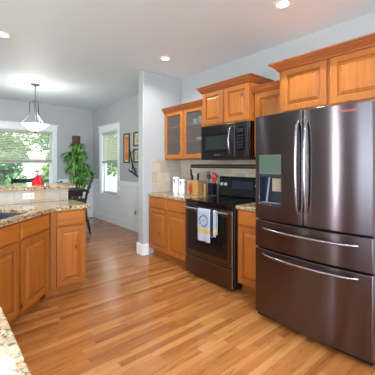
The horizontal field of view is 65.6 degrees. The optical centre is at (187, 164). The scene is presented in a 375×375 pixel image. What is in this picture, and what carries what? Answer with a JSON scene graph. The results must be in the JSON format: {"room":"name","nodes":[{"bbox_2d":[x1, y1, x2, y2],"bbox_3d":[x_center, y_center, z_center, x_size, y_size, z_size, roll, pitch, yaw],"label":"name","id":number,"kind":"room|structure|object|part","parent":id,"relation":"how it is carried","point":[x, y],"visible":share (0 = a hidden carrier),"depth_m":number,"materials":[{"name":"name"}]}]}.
{"room":"kitchen","nodes":[
{"label":"kitchen","id":0,"kind":"room"},
{"bbox_2d":[0,99,92,178],"bbox_3d":[-4.981,-0.020,5.312,6.650,2.720,0.150,0,0,-41],"label":"wall","id":1,"kind":"structure","parent":0,"point":[70,121],"depth_m":6.92,"materials":[{"name":"grey paint"}]},
{"bbox_2d":[0,121,57,182],"bbox_3d":[-3.976,-0.058,6.121,2.360,1.715,0.170,0,0,-41],"label":"window","id":2,"kind":"structure","parent":1,"relation":"in","point":[11,125],"depth_m":6.78,"materials":[{"name":"white paint"}]},
{"bbox_2d":[0,129,51,161],"bbox_3d":[-3.976,-0.396,6.122,2.102,0.702,0.048,0,0,-41],"label":"window blind","id":3,"kind":"object","parent":2,"relation":"attached to","point":[6,131],"visible":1,"depth_m":6.44,"materials":[{"name":"white"}]},
{"bbox_3d":[-3.976,-0.070,6.122,2.102,0.050,0.048,0,0,-41],"label":"rail","id":4,"kind":"part","parent":3,"relation":"part of","materials":[{"name":"grey plastic"}]},
{"bbox_2d":[57,178,89,182],"bbox_3d":[-4.877,0.398,5.283,6.470,0.085,0.030,0,0,-41],"label":"trim","id":5,"kind":"structure","parent":1,"relation":"attached to","point":[58,180],"depth_m":6.95,"materials":[{"name":"white paint"}]},
{"bbox_2d":[69,182,92,210],"bbox_3d":[-4.876,0.780,5.300,6.494,0.780,0.006,0,0,-41],"label":"trim","id":6,"kind":"structure","parent":1,"relation":"attached to","point":[90,194],"depth_m":7.35,"materials":[{"name":"white paint"}]},
{"bbox_2d":[87,210,92,216],"bbox_3d":[-4.876,1.252,5.291,6.482,0.175,0.018,0,0,-41],"label":"baseboard","id":7,"kind":"structure","parent":1,"relation":"attached to","point":[90,212],"depth_m":7.36,"materials":[{"name":"white paint"}]},
{"bbox_2d":[138,71,180,253],"bbox_3d":[-0.423,-0.020,4.550,0.720,2.720,0.140,0,0,-41],"label":"wall partition","id":8,"kind":"structure","parent":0,"point":[156,92],"depth_m":4.35,"materials":[{"name":"grey paint"}]},
{"bbox_2d":[137,242,148,255],"bbox_3d":[-0.437,1.255,4.538,0.722,0.170,0.176,0,0,-41],"label":"baseboard","id":9,"kind":"structure","parent":8,"relation":"attached to","point":[142,249],"depth_m":4.28,"materials":[{"name":"white paint"}]},
{"bbox_2d":[152,159,180,192],"bbox_3d":[-0.321,0.204,4.539,0.560,0.552,0.010,0,0,-41],"label":"backsplash","id":10,"kind":"structure","parent":8,"relation":"attached to","point":[163,171],"depth_m":4.50,"materials":[{"name":"tile"}]},
{"bbox_2d":[0,0,374,109],"bbox_3d":[-1.394,-1.455,1.242,6.800,0.150,11.000,0,0,-41],"label":"ceiling","id":11,"kind":"structure","parent":0,"point":[82,54],"depth_m":3.14,"materials":[{"name":"white paint"}]},
{"bbox_2d":[0,31,11,37],"bbox_3d":[-1.961,-1.376,3.095,0.164,0.008,0.164,0,0,-41],"label":"recessed light","id":12,"kind":"object","parent":11,"relation":"in","point":[2,34],"visible":1,"depth_m":3.11,"materials":[{"name":"white glass"}]},
{"bbox_2d":[20,83,49,132],"bbox_3d":[-2.632,-0.956,5.021,0.457,0.847,0.446,0,0,-41],"label":"pendant lamp","id":13,"kind":"object","parent":11,"relation":"hanging from","point":[35,127],"visible":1,"depth_m":4.97,"materials":[{"name":"white glass"}]},
{"bbox_3d":[-2.627,-0.628,5.025,0.446,0.127,0.446,0,0,-41],"label":"lamp shade","id":14,"kind":"part","parent":13,"relation":"part of","materials":[{"name":"white glass"}]},
{"bbox_2d":[159,56,171,60],"bbox_3d":[-0.289,-1.376,3.795,0.164,0.008,0.164,0,0,-41],"label":"recessed light","id":15,"kind":"object","parent":11,"relation":"in","point":[163,58],"visible":1,"depth_m":3.79,"materials":[{"name":"white paint"}]},
{"bbox_2d":[273,0,292,8],"bbox_3d":[0.819,-1.376,2.501,0.164,0.008,0.164,0,0,-41],"label":"recessed light","id":16,"kind":"object","parent":11,"relation":"in","point":[279,4],"visible":1,"depth_m":2.50,"materials":[{"name":"white paint"}]},
{"bbox_2d":[10,217,374,374],"bbox_3d":[-1.394,1.390,1.242,6.800,0.100,11.000,0,0,-41],"label":"floor","id":17,"kind":"structure","parent":0,"point":[133,313],"depth_m":2.38,"materials":[{"name":"brown wood"}]},
{"bbox_2d":[11,177,34,183],"bbox_3d":[-2.986,0.799,5.389,0.412,1.089,0.549,0,0,-41],"label":"dining chair","id":18,"kind":"object","parent":17,"relation":"on","point":[12,179],"visible":0.11,"depth_m":5.56,"materials":[{"name":"black wood"}]},
{"bbox_3d":[-3.124,0.412,5.550,0.370,0.290,0.125,0,0,-41],"label":"backrest","id":19,"kind":"part","parent":18,"relation":"part of","materials":[{"name":"black wood"}]},
{"bbox_2d":[0,213,49,325],"bbox_3d":[-1.648,0.904,2.209,0.522,0.872,1.352,0,0,4],"label":"base cabinet","id":20,"kind":"object","parent":17,"relation":"on","point":[24,245],"visible":0.98,"depth_m":2.44,"materials":[{"name":"brown wood"}]},
{"bbox_3d":[-1.399,0.933,2.168,0.018,0.480,0.315,0,0,4],"label":"door panel","id":21,"kind":"part","parent":20,"relation":"part of","materials":[{"name":"brown wood"}]},
{"bbox_3d":[-1.399,0.552,2.168,0.020,0.145,0.425,0,0,4],"label":"drawer","id":22,"kind":"part","parent":20,"relation":"part of","materials":[{"name":"brown wood"}]},
{"bbox_3d":[-1.400,0.933,2.168,0.019,0.590,0.425,0,0,4],"label":"door","id":23,"kind":"part","parent":20,"relation":"part of","materials":[{"name":"brown wood"}]},
{"bbox_3d":[-1.365,0.552,2.622,0.020,0.145,0.425,0,0,4],"label":"drawer","id":24,"kind":"part","parent":20,"relation":"part of","materials":[{"name":"brown wood"}]},
{"bbox_3d":[-1.365,0.933,2.622,0.019,0.590,0.425,0,0,4],"label":"door","id":25,"kind":"part","parent":20,"relation":"part of","materials":[{"name":"brown wood"}]},
{"bbox_3d":[-1.365,0.933,2.622,0.018,0.480,0.315,0,0,4],"label":"door panel","id":26,"kind":"part","parent":20,"relation":"part of","materials":[{"name":"brown wood"}]},
{"bbox_2d":[0,200,90,226],"bbox_3d":[-1.796,0.446,2.123,2.435,0.040,1.622,0,0,-41],"label":"countertop","id":27,"kind":"structure","parent":20,"relation":"on","point":[30,210],"depth_m":2.87,"materials":[{"name":"stone"}]},
{"bbox_2d":[0,213,23,219],"bbox_3d":[-1.647,0.554,2.444,0.468,0.172,0.688,0,0,4],"label":"sink","id":28,"kind":"object","parent":27,"relation":"in","point":[2,215],"visible":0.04,"depth_m":2.78,"materials":[{"name":"silver metal"}]},
{"bbox_2d":[45,208,85,297],"bbox_3d":[-1.396,0.904,3.175,0.382,0.872,0.552,0,0,-41],"label":"base cabinet","id":29,"kind":"object","parent":17,"relation":"on","point":[67,227],"visible":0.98,"depth_m":2.97,"materials":[{"name":"brown wood"}]},
{"bbox_3d":[-1.198,0.552,2.995,0.285,0.145,0.020,0,0,-41],"label":"drawer","id":30,"kind":"part","parent":29,"relation":"part of","materials":[{"name":"brown wood"}]},
{"bbox_3d":[-1.198,0.933,2.996,0.285,0.590,0.019,0,0,-41],"label":"door","id":31,"kind":"part","parent":29,"relation":"part of","materials":[{"name":"brown wood"}]},
{"bbox_3d":[-1.198,0.933,2.995,0.185,0.490,0.018,0,0,-41],"label":"door panel","id":32,"kind":"part","parent":29,"relation":"part of","materials":[{"name":"brown wood"}]},
{"bbox_2d":[68,188,86,199],"bbox_3d":[-2.577,0.892,5.035,1.360,0.895,0.900,0,0,-41],"label":"dining table","id":33,"kind":"object","parent":17,"relation":"on","point":[72,192],"visible":0.14,"depth_m":5.06,"materials":[{"name":"black wood"}]},
{"bbox_2d":[60,136,96,198],"bbox_3d":[-2.442,0.352,6.483,0.720,1.975,0.584,0,0,-41],"label":"dracaena","id":34,"kind":"object","parent":17,"relation":"on","point":[81,168],"visible":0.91,"depth_m":6.40,"materials":[{"name":"green plant"}]},
{"bbox_2d":[72,177,92,233],"bbox_3d":[-2.137,0.799,5.719,0.549,1.089,0.412,0,0,-19],"label":"dining chair","id":35,"kind":"object","parent":17,"relation":"on","point":[84,200],"visible":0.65,"depth_m":5.59,"materials":[{"name":"black wood"}]},
{"bbox_3d":[-2.207,0.718,5.694,0.400,0.045,0.400,0,0,-19],"label":"seat","id":36,"kind":"part","parent":35,"relation":"part of","materials":[{"name":"black wood"}]},
{"bbox_3d":[-1.902,0.799,5.607,0.171,1.089,0.047,0,0,-19],"label":"leg","id":37,"kind":"part","parent":35,"relation":"part of","materials":[{"name":"black wood"}]},
{"bbox_2d":[149,196,186,265],"bbox_3d":[-0.051,0.904,4.175,0.620,0.872,0.905,0,0,-41],"label":"base cabinet","id":38,"kind":"object","parent":17,"relation":"on","point":[167,217],"visible":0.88,"depth_m":3.96,"materials":[{"name":"brown wood"}]},
{"bbox_3d":[-0.424,0.552,4.150,0.020,0.145,0.435,0,0,-41],"label":"drawer","id":39,"kind":"part","parent":38,"relation":"part of","materials":[{"name":"brown wood"}]},
{"bbox_3d":[-0.423,0.933,4.150,0.019,0.590,0.435,0,0,-41],"label":"door","id":40,"kind":"part","parent":38,"relation":"part of","materials":[{"name":"brown wood"}]},
{"bbox_3d":[-0.424,0.933,4.150,0.018,0.480,0.325,0,0,-41],"label":"door panel","id":41,"kind":"part","parent":38,"relation":"part of","materials":[{"name":"brown wood"}]},
{"bbox_3d":[-0.133,0.552,3.810,0.020,0.145,0.435,0,0,-41],"label":"drawer","id":42,"kind":"part","parent":38,"relation":"part of","materials":[{"name":"brown wood"}]},
{"bbox_3d":[-0.132,0.933,3.811,0.019,0.590,0.435,0,0,-41],"label":"door","id":43,"kind":"part","parent":38,"relation":"part of","materials":[{"name":"brown wood"}]},
{"bbox_3d":[-0.133,0.933,3.810,0.018,0.480,0.325,0,0,-41],"label":"door panel","id":44,"kind":"part","parent":38,"relation":"part of","materials":[{"name":"brown wood"}]},
{"bbox_2d":[148,191,221,200],"bbox_3d":[-0.054,0.446,4.168,0.633,0.040,0.896,0,0,-41],"label":"countertop","id":45,"kind":"structure","parent":38,"relation":"on","point":[168,195],"depth_m":3.97,"materials":[{"name":"stone"}]},
{"bbox_2d":[173,177,179,192],"bbox_3d":[-0.171,0.308,4.437,0.124,0.235,0.120,0,0,-41],"label":"canister","id":46,"kind":"object","parent":45,"relation":"on","point":[175,179],"visible":0.82,"depth_m":4.38,"materials":[{"name":"white ceramic"}]},
{"bbox_2d":[179,179,185,192],"bbox_3d":[-0.075,0.323,4.341,0.124,0.205,0.120,0,0,-41],"label":"canister","id":47,"kind":"object","parent":45,"relation":"on","point":[182,182],"visible":0.99,"depth_m":4.29,"materials":[{"name":"white ceramic"}]},
{"bbox_2d":[187,180,202,194],"bbox_3d":[0.103,0.326,4.105,0.112,0.200,0.230,0,0,-41],"label":"knife block","id":48,"kind":"object","parent":45,"relation":"on","point":[197,186],"visible":0.91,"depth_m":4.03,"materials":[{"name":"brown wood"}]},
{"bbox_2d":[208,183,216,194],"bbox_3d":[0.346,0.345,4.030,0.132,0.160,0.132,0,0,-41],"label":"utensil crock","id":49,"kind":"object","parent":45,"relation":"on","point":[212,188],"visible":0.93,"depth_m":3.98,"materials":[{"name":"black ceramic"}]},
{"bbox_2d":[183,176,255,289],"bbox_3d":[0.449,0.751,3.500,0.735,1.178,0.760,0,0,-41],"label":"range","id":50,"kind":"object","parent":17,"relation":"on","point":[216,261],"visible":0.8,"depth_m":3.29,"materials":[{"name":"black metal"}]},
{"bbox_2d":[197,208,211,242],"bbox_3d":[0.191,0.678,3.252,0.048,0.364,0.201,0,0,-41],"label":"dish towel","id":51,"kind":"object","parent":50,"relation":"hanging from","point":[203,215],"visible":0.94,"depth_m":3.23,"materials":[{"name":"white fabric"}]},
{"bbox_3d":[0.195,0.515,3.282,0.066,0.025,0.699,0,0,-41],"label":"handle","id":52,"kind":"part","parent":50,"relation":"part of","materials":[{"name":"silver metal"}]},
{"bbox_3d":[0.232,1.204,3.314,0.032,0.203,0.752,0,0,-41],"label":"storage drawer","id":53,"kind":"part","parent":50,"relation":"part of","materials":[{"name":"black metal"}]},
{"bbox_3d":[0.232,0.791,3.313,0.034,0.603,0.752,0,0,-41],"label":"oven door","id":54,"kind":"part","parent":50,"relation":"part of","materials":[{"name":"black metal"}]},
{"bbox_2d":[210,210,217,237],"bbox_3d":[0.286,0.640,3.146,0.038,0.289,0.071,0,0,-41],"label":"dish towel","id":55,"kind":"object","parent":50,"relation":"hanging from","point":[214,217],"visible":1,"depth_m":3.13,"materials":[{"name":"white fabric"}]},
{"bbox_2d":[185,195,255,206],"bbox_3d":[0.451,0.434,3.501,0.611,0.019,0.760,0,0,-41],"label":"cooktop","id":56,"kind":"object","parent":50,"relation":"in","point":[224,200],"depth_m":3.42,"materials":[{"name":"black glass"}]},
{"bbox_2d":[238,209,257,294],"bbox_3d":[0.878,0.904,3.091,0.620,0.872,0.405,0,0,-41],"label":"base cabinet","id":57,"kind":"object","parent":17,"relation":"on","point":[247,245],"visible":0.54,"depth_m":2.94,"materials":[{"name":"brown wood"}]},
{"bbox_2d":[236,202,255,211],"bbox_3d":[0.871,0.446,3.088,0.633,0.040,0.400,0,0,-41],"label":"countertop","id":58,"kind":"structure","parent":57,"relation":"on","point":[250,206],"depth_m":2.96,"materials":[{"name":"stone"}]},
{"bbox_3d":[0.651,0.933,2.897,0.019,0.590,0.365,0,0,-41],"label":"door","id":59,"kind":"part","parent":57,"relation":"part of","materials":[{"name":"brown wood"}]},
{"bbox_3d":[0.651,0.552,2.896,0.020,0.145,0.365,0,0,-41],"label":"drawer","id":60,"kind":"part","parent":57,"relation":"part of","materials":[{"name":"brown wood"}]},
{"bbox_3d":[0.651,0.933,2.896,0.018,0.480,0.255,0,0,-41],"label":"door panel","id":61,"kind":"part","parent":57,"relation":"part of","materials":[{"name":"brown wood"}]},
{"bbox_2d":[256,100,374,365],"bbox_3d":[1.173,0.463,2.460,0.916,1.755,0.916,0,0,-41],"label":"refrigerator","id":62,"kind":"object","parent":17,"relation":"on","point":[315,167],"visible":1,"depth_m":2.11,"materials":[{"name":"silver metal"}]},
{"bbox_3d":[0.756,0.026,2.406,0.094,0.883,0.454,0,0,-41],"label":"door","id":63,"kind":"part","parent":62,"relation":"part of","materials":[{"name":"black metal"}]},
{"bbox_3d":[0.829,0.025,2.211,0.069,0.729,0.023,0,0,-41],"label":"handle","id":64,"kind":"part","parent":62,"relation":"part of","materials":[{"name":"silver metal"}]},
{"bbox_3d":[0.875,0.025,2.158,0.069,0.729,0.023,0,0,-41],"label":"handle","id":65,"kind":"part","parent":62,"relation":"part of","materials":[{"name":"silver metal"}]},
{"bbox_3d":[0.861,0.765,2.192,0.090,0.023,0.754,0,0,-41],"label":"handle","id":66,"kind":"part","parent":62,"relation":"part of","materials":[{"name":"silver metal"}]},
{"bbox_3d":[0.861,0.545,2.192,0.090,0.023,0.754,0,0,-41],"label":"handle","id":67,"kind":"part","parent":62,"relation":"part of","materials":[{"name":"silver metal"}]},
{"bbox_3d":[0.906,1.006,2.231,0.094,0.559,0.916,0,0,-41],"label":"freezer drawer","id":68,"kind":"part","parent":62,"relation":"part of","materials":[{"name":"black metal"}]},
{"bbox_3d":[0.906,0.597,2.231,0.094,0.230,0.916,0,0,-41],"label":"freezer drawer","id":69,"kind":"part","parent":62,"relation":"part of","materials":[{"name":"black metal"}]},
{"bbox_3d":[1.057,0.026,2.055,0.094,0.883,0.454,0,0,-41],"label":"door","id":70,"kind":"part","parent":62,"relation":"part of","materials":[{"name":"black metal"}]},
{"bbox_3d":[-0.670,0.904,0.183,0.980,0.872,1.690,0,0,-41],"label":"cabinet","id":71,"kind":"object","parent":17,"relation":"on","visible":0},
{"bbox_2d":[0,305,30,374],"bbox_3d":[-0.661,0.446,0.191,1.045,0.040,1.750,0,0,-41],"label":"countertop","id":72,"kind":"structure","parent":71,"relation":"on","point":[12,362],"depth_m":0.65,"materials":[{"name":"stone"}]},
{"bbox_2d":[93,12,374,194],"bbox_3d":[1.131,-0.020,3.406,0.150,2.720,11.000,0,0,-41],"label":"wall","id":73,"kind":"structure","parent":0,"point":[125,111],"depth_m":3.97,"materials":[{"name":"grey paint"}]},
{"bbox_2d":[98,122,119,200],"bbox_3d":[-1.779,-0.058,6.739,0.170,1.715,1.080,0,0,-41],"label":"window","id":74,"kind":"structure","parent":73,"relation":"in","point":[114,126],"depth_m":6.90,"materials":[{"name":"white paint"}]},
{"bbox_3d":[-1.760,-0.040,6.756,0.120,1.440,0.850,0,0,-41],"label":"frame","id":75,"kind":"part","parent":74,"relation":"part of","materials":[{"name":"white paint"}]},
{"bbox_3d":[-1.787,0.695,6.733,0.150,0.030,1.070,0,0,-41],"label":"sill","id":76,"kind":"part","parent":74,"relation":"part of","materials":[{"name":"white paint"}]},
{"bbox_2d":[102,131,116,162],"bbox_3d":[-1.778,-0.389,6.740,0.048,0.717,0.822,0,0,-41],"label":"window blind","id":77,"kind":"object","parent":74,"relation":"attached to","point":[109,155],"visible":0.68,"depth_m":6.75,"materials":[{"name":"white"}]},
{"bbox_3d":[-1.778,-0.055,6.740,0.048,0.050,0.822,0,0,-41],"label":"rail","id":78,"kind":"part","parent":77,"relation":"part of","materials":[{"name":"grey plastic"}]},
{"bbox_2d":[93,182,137,222],"bbox_3d":[-1.301,0.780,6.123,0.006,0.780,3.392,0,0,-41],"label":"trim","id":79,"kind":"structure","parent":73,"relation":"attached to","point":[125,208],"depth_m":6.25,"materials":[{"name":"white paint"}]},
{"bbox_2d":[93,210,137,231],"bbox_3d":[-1.315,1.252,6.130,0.018,0.175,3.380,0,0,-41],"label":"baseboard","id":80,"kind":"structure","parent":73,"relation":"attached to","point":[124,223],"depth_m":6.41,"materials":[{"name":"white paint"}]},
{"bbox_2d":[93,178,137,186],"bbox_3d":[-1.315,0.405,6.117,0.035,0.100,3.400,0,0,-41],"label":"trim","id":81,"kind":"structure","parent":73,"relation":"attached to","point":[121,183],"depth_m":6.03,"materials":[{"name":"white paint"}]},
{"bbox_2d":[123,133,129,162],"bbox_3d":[-1.272,-0.335,6.075,0.022,0.620,0.250,0,0,-41],"label":"framed picture","id":82,"kind":"object","parent":73,"relation":"attached to","point":[126,137],"visible":0.98,"depth_m":6.08,"materials":[{"name":"brown"}]},
{"bbox_2d":[125,136,127,159],"bbox_3d":[-1.270,-0.335,6.076,0.002,0.496,0.136,0,0,-41],"label":"print","id":83,"kind":"object","parent":82,"relation":"attached to","point":[126,137],"depth_m":6.08},
{"bbox_2d":[128,147,137,176],"bbox_3d":[-1.077,-0.050,5.794,0.404,0.614,0.082,0,0,44],"label":"sculpture","id":84,"kind":"object","parent":73,"relation":"attached to","point":[133,168],"visible":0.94,"depth_m":5.78,"materials":[{"name":"black metal"}]},
{"bbox_2d":[133,132,137,145],"bbox_3d":[-1.005,-0.502,5.764,0.022,0.285,0.250,0,0,-41],"label":"framed picture","id":85,"kind":"object","parent":73,"relation":"attached to","point":[135,134],"visible":0.53,"depth_m":5.80,"materials":[{"name":"brown"}]},
{"bbox_2d":[133,149,137,162],"bbox_3d":[-1.005,-0.168,5.764,0.022,0.275,0.250,0,0,-41],"label":"framed picture","id":86,"kind":"object","parent":73,"relation":"attached to","point":[135,151],"visible":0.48,"depth_m":5.80,"materials":[{"name":"brown"}]},
{"bbox_2d":[161,99,202,159],"bbox_3d":[0.040,-0.463,4.258,0.392,0.775,0.900,0,0,-41],"label":"upper cabinet","id":87,"kind":"object","parent":73,"relation":"attached to","point":[181,133],"visible":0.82,"depth_m":4.40,"materials":[{"name":"brown wood"}]},
{"bbox_3d":[-0.205,-0.435,4.341,0.019,0.700,0.435,0,0,-41],"label":"door","id":88,"kind":"part","parent":87,"relation":"part of","materials":[{"name":"brown wood"}]},
{"bbox_3d":[0.040,-0.815,4.258,0.392,0.070,0.900,0,0,-41],"label":"crown moulding","id":89,"kind":"part","parent":87,"relation":"part of","materials":[{"name":"brown wood"}]},
{"bbox_2d":[168,139,200,143],"bbox_3d":[0.075,-0.329,4.288,0.275,0.018,0.862,0,0,-41],"label":"shelf","id":90,"kind":"object","parent":87,"relation":"attached to","point":[190,141],"depth_m":4.36,"materials":[{"name":"brown wood"}]},
{"bbox_2d":[168,122,201,129],"bbox_3d":[0.075,-0.559,4.288,0.275,0.018,0.862,0,0,-41],"label":"shelf","id":91,"kind":"object","parent":87,"relation":"attached to","point":[196,126],"depth_m":4.35,"materials":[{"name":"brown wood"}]},
{"bbox_3d":[0.088,-0.435,3.999,0.019,0.700,0.435,0,0,-41],"label":"door","id":92,"kind":"part","parent":87,"relation":"part of","materials":[{"name":"brown wood"}]},
{"bbox_2d":[181,160,255,198],"bbox_3d":[0.859,0.204,3.600,0.010,0.552,2.950,0,0,-41],"label":"backsplash","id":93,"kind":"structure","parent":73,"relation":"attached to","point":[185,164],"depth_m":4.15,"materials":[{"name":"tile"}]},
{"bbox_2d":[190,164,255,168],"bbox_3d":[0.647,0.028,3.821,0.022,0.054,1.840,0,0,-41],"label":"wall rail","id":94,"kind":"object","parent":73,"relation":"attached to","point":[238,166],"visible":0.59,"depth_m":3.96,"materials":[{"name":"black metal"}]},
{"bbox_2d":[196,73,273,126],"bbox_3d":[0.565,-0.734,3.599,0.452,0.496,0.875,0,0,-41],"label":"upper cabinet","id":95,"kind":"object","parent":73,"relation":"attached to","point":[232,100],"visible":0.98,"depth_m":3.40,"materials":[{"name":"brown wood"}]},
{"bbox_3d":[0.318,-0.703,3.638,0.018,0.300,0.252,0,0,-41],"label":"door panel","id":96,"kind":"part","parent":95,"relation":"part of","materials":[{"name":"brown wood"}]},
{"bbox_3d":[0.319,-0.703,3.638,0.019,0.410,0.362,0,0,-41],"label":"door","id":97,"kind":"part","parent":95,"relation":"part of","materials":[{"name":"brown wood"}]},
{"bbox_2d":[201,121,255,159],"bbox_3d":[0.552,-0.268,3.584,0.472,0.428,0.752,0,0,-41],"label":"microwave","id":98,"kind":"object","parent":95,"relation":"attached to","point":[230,141],"visible":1,"depth_m":3.38,"materials":[{"name":"black metal"}]},
{"bbox_3d":[0.367,-0.278,3.553,0.027,0.403,0.552,0,0,-41],"label":"door","id":99,"kind":"part","parent":98,"relation":"part of","materials":[{"name":"black metal"}]},
{"bbox_3d":[0.487,-0.274,3.346,0.066,0.336,0.024,0,0,-23],"label":"handle","id":100,"kind":"part","parent":98,"relation":"part of","materials":[{"name":"silver metal"}]},
{"bbox_3d":[0.610,-0.278,3.268,0.027,0.403,0.191,0,0,-41],"label":"control panel","id":101,"kind":"part","parent":98,"relation":"part of","materials":[{"name":"black metal"}]},
{"bbox_3d":[0.565,-0.946,3.599,0.452,0.072,0.875,0,0,-41],"label":"crown moulding","id":102,"kind":"part","parent":95,"relation":"part of","materials":[{"name":"brown wood"}]},
{"bbox_3d":[0.562,-0.703,3.354,0.019,0.410,0.362,0,0,-41],"label":"door","id":103,"kind":"part","parent":95,"relation":"part of","materials":[{"name":"brown wood"}]},
{"bbox_3d":[0.561,-0.703,3.354,0.018,0.300,0.252,0,0,-41],"label":"door panel","id":104,"kind":"part","parent":95,"relation":"part of","materials":[{"name":"brown wood"}]},
{"bbox_2d":[250,80,279,156],"bbox_3d":[0.969,-0.465,3.174,0.392,0.770,0.398,0,0,-41],"label":"upper cabinet","id":105,"kind":"object","parent":73,"relation":"attached to","point":[267,95],"visible":0.37,"depth_m":3.09,"materials":[{"name":"brown wood"}]},
{"bbox_3d":[0.969,-0.814,3.174,0.392,0.072,0.398,0,0,-41],"label":"crown moulding","id":106,"kind":"part","parent":105,"relation":"part of","materials":[{"name":"brown wood"}]},
{"bbox_3d":[0.871,-0.435,3.085,0.018,0.580,0.255,0,0,-41],"label":"door panel","id":107,"kind":"part","parent":105,"relation":"part of","materials":[{"name":"brown wood"}]},
{"bbox_2d":[268,32,374,112],"bbox_3d":[1.349,-0.732,2.607,0.552,0.483,1.100,0,0,-41],"label":"upper cabinet","id":108,"kind":"object","parent":73,"relation":"attached to","point":[343,72],"visible":0.99,"depth_m":2.46,"materials":[{"name":"brown wood"}]},
{"bbox_3d":[1.052,-0.706,2.658,0.018,0.285,0.320,0,0,-41],"label":"door panel","id":109,"kind":"part","parent":108,"relation":"part of","materials":[{"name":"brown wood"}]},
{"bbox_3d":[1.053,-0.706,2.658,0.019,0.395,0.430,0,0,-41],"label":"door","id":110,"kind":"part","parent":108,"relation":"part of","materials":[{"name":"brown wood"}]},
{"bbox_3d":[1.349,-0.934,2.607,0.552,0.078,1.100,0,0,-41],"label":"crown moulding","id":111,"kind":"part","parent":108,"relation":"part of","materials":[{"name":"brown wood"}]},
{"bbox_3d":[1.354,-0.706,2.308,0.019,0.395,0.430,0,0,-41],"label":"door","id":112,"kind":"part","parent":108,"relation":"part of","materials":[{"name":"brown wood"}]},
{"bbox_3d":[1.353,-0.706,2.307,0.018,0.285,0.320,0,0,-41],"label":"door panel","id":113,"kind":"part","parent":108,"relation":"part of","materials":[{"name":"brown wood"}]},
{"bbox_3d":[-2.394,0.811,2.785,2.390,1.058,0.135,0,0,-41],"label":"wall","id":114,"kind":"structure","parent":0,"visible":0},
{"bbox_2d":[23,192,33,199],"bbox_3d":[-1.759,0.350,3.220,0.116,0.072,0.008,0,0,-41],"label":"wall outlet","id":115,"kind":"object","parent":114,"relation":"attached to","point":[25,195],"visible":1,"depth_m":3.22,"materials":[{"name":"white plastic"}]},
{"bbox_2d":[0,188,67,204],"bbox_3d":[-2.346,0.354,2.729,2.390,0.141,0.010,0,0,-41],"label":"backsplash","id":116,"kind":"structure","parent":114,"relation":"attached to","point":[6,197],"depth_m":3.27,"materials":[{"name":"tile"}]},
{"bbox_2d":[0,183,74,191],"bbox_3d":[-2.423,0.260,2.862,2.445,0.040,0.480,0,0,-41],"label":"bar ledge","id":117,"kind":"object","parent":114,"relation":"on","point":[13,187],"visible":1,"depth_m":3.29,"materials":[{"name":"stone"}]},
{"bbox_2d":[31,169,43,183],"bbox_3d":[-1.826,0.147,3.549,0.147,0.185,0.147,0,0,-34],"label":"flower vase","id":118,"kind":"object","parent":117,"relation":"on","point":[37,180],"visible":1,"depth_m":3.51,"materials":[{"name":"red ceramic"}]},
{"label":"outside","id":119,"kind":"structure","parent":0,"visible":0},
{"bbox_2d":[13,176,116,191],"bbox_3d":[-4.610,1.765,9.220,55.000,0.150,60.000,0,0,-41],"label":"lawn","id":120,"kind":"structure","parent":119,"point":[111,181],"depth_m":25.61,"materials":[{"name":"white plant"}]},
{"bbox_2d":[0,151,27,184],"bbox_3d":[-5.743,0.614,9.064,1.472,2.157,1.164,0,0,26],"label":"shrub","id":121,"kind":"object","parent":120,"relation":"on","point":[6,169],"visible":0.64,"depth_m":8.99,"materials":[{"name":"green plant"}]},
{"bbox_2d":[0,131,37,176],"bbox_3d":[-10.250,-1.045,15.370,4.471,5.476,4.553,0,0,-41],"label":"tree","id":122,"kind":"object","parent":120,"relation":"on","point":[2,131],"visible":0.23,"depth_m":15.51,"materials":[{"name":"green plant"}]},
{"bbox_2d":[31,133,48,152],"bbox_3d":[-5.260,-0.511,12.774,2.919,4.408,2.723,0,0,-41],"label":"tree","id":123,"kind":"object","parent":120,"relation":"on","point":[35,133],"visible":0.02,"depth_m":11.90,"materials":[{"name":"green plant"}]},
{"bbox_2d":[39,152,48,182],"bbox_3d":[-4.329,0.625,9.313,0.890,2.135,0.873,0,0,-41],"label":"shrub","id":124,"kind":"object","parent":120,"relation":"on","point":[45,177],"visible":0.14,"depth_m":8.93,"materials":[{"name":"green plant"}]},
{"bbox_2d":[107,134,116,175],"bbox_3d":[-3.734,-0.933,17.145,4.116,5.251,4.203,0,0,-41],"label":"tree","id":125,"kind":"object","parent":120,"relation":"on","point":[109,165],"visible":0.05,"depth_m":17.01,"materials":[{"name":"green plant"}]},
{"bbox_2d":[110,139,116,176],"bbox_3d":[-2.288,0.334,11.221,1.376,2.716,1.404,0,0,1],"label":"tree","id":126,"kind":"object","parent":120,"relation":"on","point":[114,165],"visible":0.02,"depth_m":11.00,"materials":[{"name":"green plant"}]}
]}

